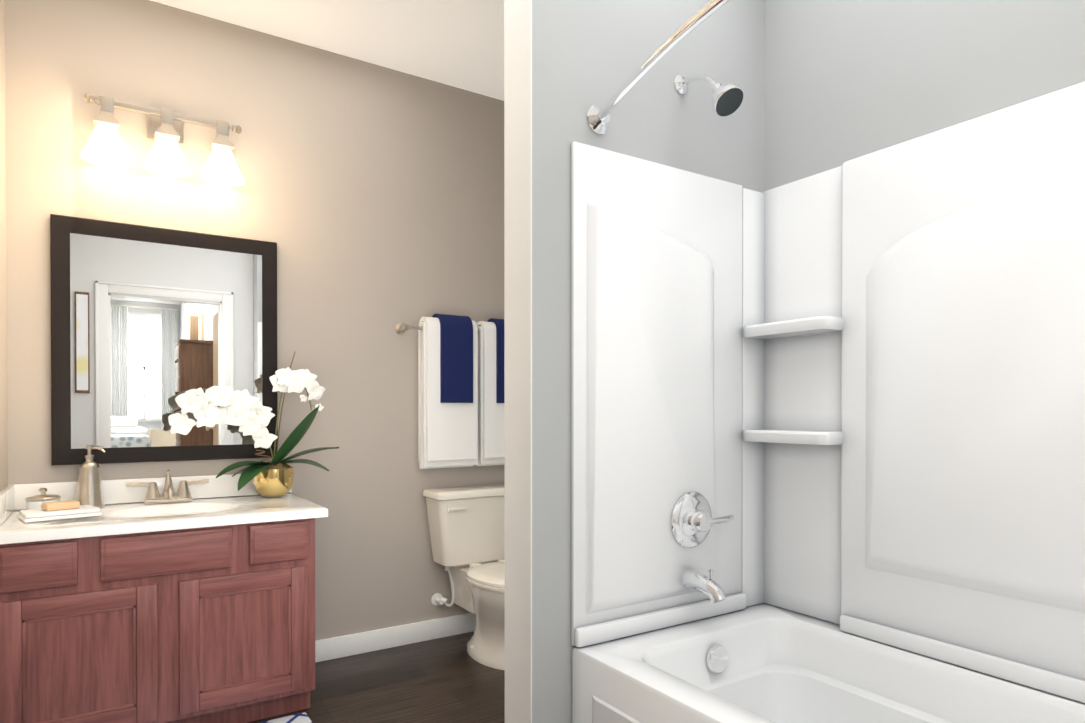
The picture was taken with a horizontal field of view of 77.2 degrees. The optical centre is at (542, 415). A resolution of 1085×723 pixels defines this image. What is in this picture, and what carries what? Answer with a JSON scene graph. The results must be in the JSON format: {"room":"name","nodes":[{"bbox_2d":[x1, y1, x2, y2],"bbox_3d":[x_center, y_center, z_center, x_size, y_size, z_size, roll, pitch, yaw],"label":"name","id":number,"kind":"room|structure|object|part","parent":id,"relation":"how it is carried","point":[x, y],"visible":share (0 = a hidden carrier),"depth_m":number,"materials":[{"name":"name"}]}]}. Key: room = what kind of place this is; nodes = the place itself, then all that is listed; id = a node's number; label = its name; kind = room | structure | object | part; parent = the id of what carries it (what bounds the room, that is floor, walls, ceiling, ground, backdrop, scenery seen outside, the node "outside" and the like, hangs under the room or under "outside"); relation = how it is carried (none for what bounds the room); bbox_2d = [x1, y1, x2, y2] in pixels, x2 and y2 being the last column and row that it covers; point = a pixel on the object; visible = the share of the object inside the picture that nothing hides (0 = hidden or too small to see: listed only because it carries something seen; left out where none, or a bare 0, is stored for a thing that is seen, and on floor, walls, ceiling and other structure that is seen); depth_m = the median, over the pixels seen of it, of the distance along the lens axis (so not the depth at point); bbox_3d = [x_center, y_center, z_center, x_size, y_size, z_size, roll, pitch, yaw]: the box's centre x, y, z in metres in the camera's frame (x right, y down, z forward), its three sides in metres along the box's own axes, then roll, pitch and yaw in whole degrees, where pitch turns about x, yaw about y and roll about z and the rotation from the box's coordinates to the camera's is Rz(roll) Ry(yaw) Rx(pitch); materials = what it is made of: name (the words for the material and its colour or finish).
{"room":"bathroom","nodes":[
{"label":"bathroom","id":0,"kind":"room"},
{"bbox_2d":[0,0,7,490],"bbox_3d":[-1.040,-0.251,0.986,0.100,2.720,3.364,0,0,-33],"label":"wall","id":1,"kind":"structure","parent":0,"point":[3,391],"depth_m":2.35,"materials":[{"name":"beige paint"}]},
{"bbox_2d":[5,0,504,640],"bbox_3d":[-1.010,-0.265,3.048,2.391,2.720,0.132,0,0,-33],"label":"wall","id":2,"kind":"structure","parent":0,"point":[367,198],"depth_m":2.86,"materials":[{"name":"beige paint"}]},
{"bbox_2d":[80,93,244,185],"bbox_3d":[-1.447,-1.073,2.618,0.558,0.258,0.168,0,0,-33],"label":"sconce","id":3,"kind":"object","parent":2,"relation":"attached to","point":[105,146],"visible":1,"depth_m":2.59,"materials":[{"name":"white glass"}]},
{"bbox_3d":[-1.465,-0.276,2.693,0.783,0.914,0.030,0,0,-33],"label":"mirror","id":4,"kind":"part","parent":2,"relation":"part of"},
{"bbox_2d":[315,613,475,662],"bbox_3d":[-0.607,1.046,3.268,1.223,0.095,0.017,0,0,-33],"label":"baseboard","id":5,"kind":"structure","parent":2,"relation":"attached to","point":[360,643],"depth_m":3.18,"materials":[{"name":"white wood"}]},
{"bbox_2d":[395,314,504,468],"bbox_3d":[-0.368,-0.115,3.338,0.694,0.740,0.146,0,0,-33],"label":"towel rail","id":6,"kind":"object","parent":2,"relation":"attached to","point":[460,391],"visible":0.73,"depth_m":3.25,"materials":[{"name":"white fabric"}]},
{"bbox_2d":[151,0,503,100],"bbox_3d":[-0.105,-1.655,1.640,2.391,0.080,3.464,0,0,-33],"label":"ceiling","id":7,"kind":"structure","parent":0,"point":[457,43],"depth_m":2.86,"materials":[{"name":"paint"}]},
{"bbox_2d":[247,631,504,722],"bbox_3d":[-0.105,1.135,1.659,2.391,0.060,3.464,0,0,-33],"label":"floor","id":8,"kind":"structure","parent":0,"point":[448,679],"depth_m":2.74,"materials":[{"name":"brown wood"}]},
{"bbox_2d":[0,474,327,722],"bbox_3d":[-1.345,0.673,2.456,0.973,0.851,0.570,0,0,-33],"label":"bathroom vanity","id":9,"kind":"object","parent":8,"relation":"on","point":[128,605],"visible":0.98,"depth_m":2.23,"materials":[{"name":"brown wood"}]},
{"bbox_2d":[25,488,60,509],"bbox_3d":[-1.751,0.296,2.384,0.102,0.084,0.102,0,0,-33],"label":"glass jar","id":10,"kind":"object","parent":9,"relation":"on","point":[35,502],"visible":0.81,"depth_m":2.35,"materials":[{"name":"white"}]},
{"bbox_2d":[17,500,101,522],"bbox_3d":[-1.610,0.314,2.267,0.210,0.050,0.150,0,1,-45],"label":"washcloth","id":11,"kind":"object","parent":9,"relation":"on","point":[60,510],"visible":1,"depth_m":2.23,"materials":[{"name":"white fabric"}]},
{"bbox_2d":[76,446,104,507],"bbox_3d":[-1.658,0.226,2.491,0.095,0.223,0.092,0,0,-33],"label":"soap dispenser","id":12,"kind":"object","parent":9,"relation":"on","point":[89,490],"visible":0.92,"depth_m":2.47,"materials":[{"name":"silver metal"}]},
{"bbox_2d":[126,470,208,503],"bbox_3d":[-1.417,0.275,2.581,0.281,0.125,0.150,0,0,-33],"label":"faucet","id":13,"kind":"object","parent":9,"relation":"on","point":[153,496],"visible":1,"depth_m":2.60,"materials":[{"name":"silver metal"}]},
{"bbox_2d":[168,352,338,496],"bbox_3d":[-1.139,0.036,2.728,0.640,0.601,0.249,0,0,-33],"label":"orchid","id":14,"kind":"object","parent":9,"relation":"on","point":[245,412],"visible":1,"depth_m":2.73,"materials":[{"name":"white plant"}]},
{"bbox_2d":[260,712,311,722],"bbox_3d":[-1.057,1.094,2.035,0.810,0.015,0.550,0,0,-33],"label":"rug","id":15,"kind":"object","parent":8,"relation":"on","point":[303,717],"visible":0.91,"depth_m":2.42,"materials":[{"name":"white fabric"}]},
{"bbox_2d":[423,484,504,669],"bbox_3d":[-0.193,0.724,3.118,0.492,0.740,0.714,0,0,-33],"label":"toilet","id":16,"kind":"object","parent":8,"relation":"on","point":[467,529],"visible":0.75,"depth_m":3.17,"materials":[{"name":"beige ceramic"}]},
{"bbox_2d":[571,81,1084,722],"bbox_3d":[0.829,0.176,1.470,0.820,1.859,1.523,0,0,-33],"label":"bathtub","id":17,"kind":"object","parent":8,"relation":"on","point":[847,397],"visible":0.98,"depth_m":1.91,"materials":[{"name":"plastic"}]},
{"bbox_2d":[532,0,764,722],"bbox_3d":[0.327,-0.259,2.135,0.938,2.720,0.142,0,0,-33],"label":"wall","id":18,"kind":"structure","parent":0,"point":[587,55],"depth_m":1.89,"materials":[{"name":"grey paint"}]},
{"bbox_2d":[504,0,531,722],"bbox_3d":[-0.068,-0.257,1.879,0.004,2.720,0.142,0,0,-33],"label":"wall cap","id":19,"kind":"object","parent":18,"relation":"attached to","point":[518,311],"visible":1,"depth_m":1.88,"materials":[{"name":"beige paint"}]},
{"bbox_2d":[587,0,729,133],"bbox_3d":[0.521,-0.837,1.264,0.204,0.082,1.531,0,0,-33],"label":"shower rod","id":20,"kind":"object","parent":18,"relation":"attached to","point":[598,118],"visible":1,"depth_m":1.61,"materials":[{"name":"silver metal"}]},
{"bbox_2d":[674,74,743,116],"bbox_3d":[0.492,-0.963,2.015,0.092,0.186,0.230,0,0,-33],"label":"shower head","id":21,"kind":"object","parent":18,"relation":"attached to","point":[727,98],"visible":1,"depth_m":1.96},
{"bbox_2d":[763,0,1084,624],"bbox_3d":[0.884,-0.259,2.230,0.100,2.720,3.364,0,0,-33],"label":"wall","id":22,"kind":"structure","parent":0,"point":[846,80],"depth_m":1.95,"materials":[{"name":"grey paint"}]}
]}

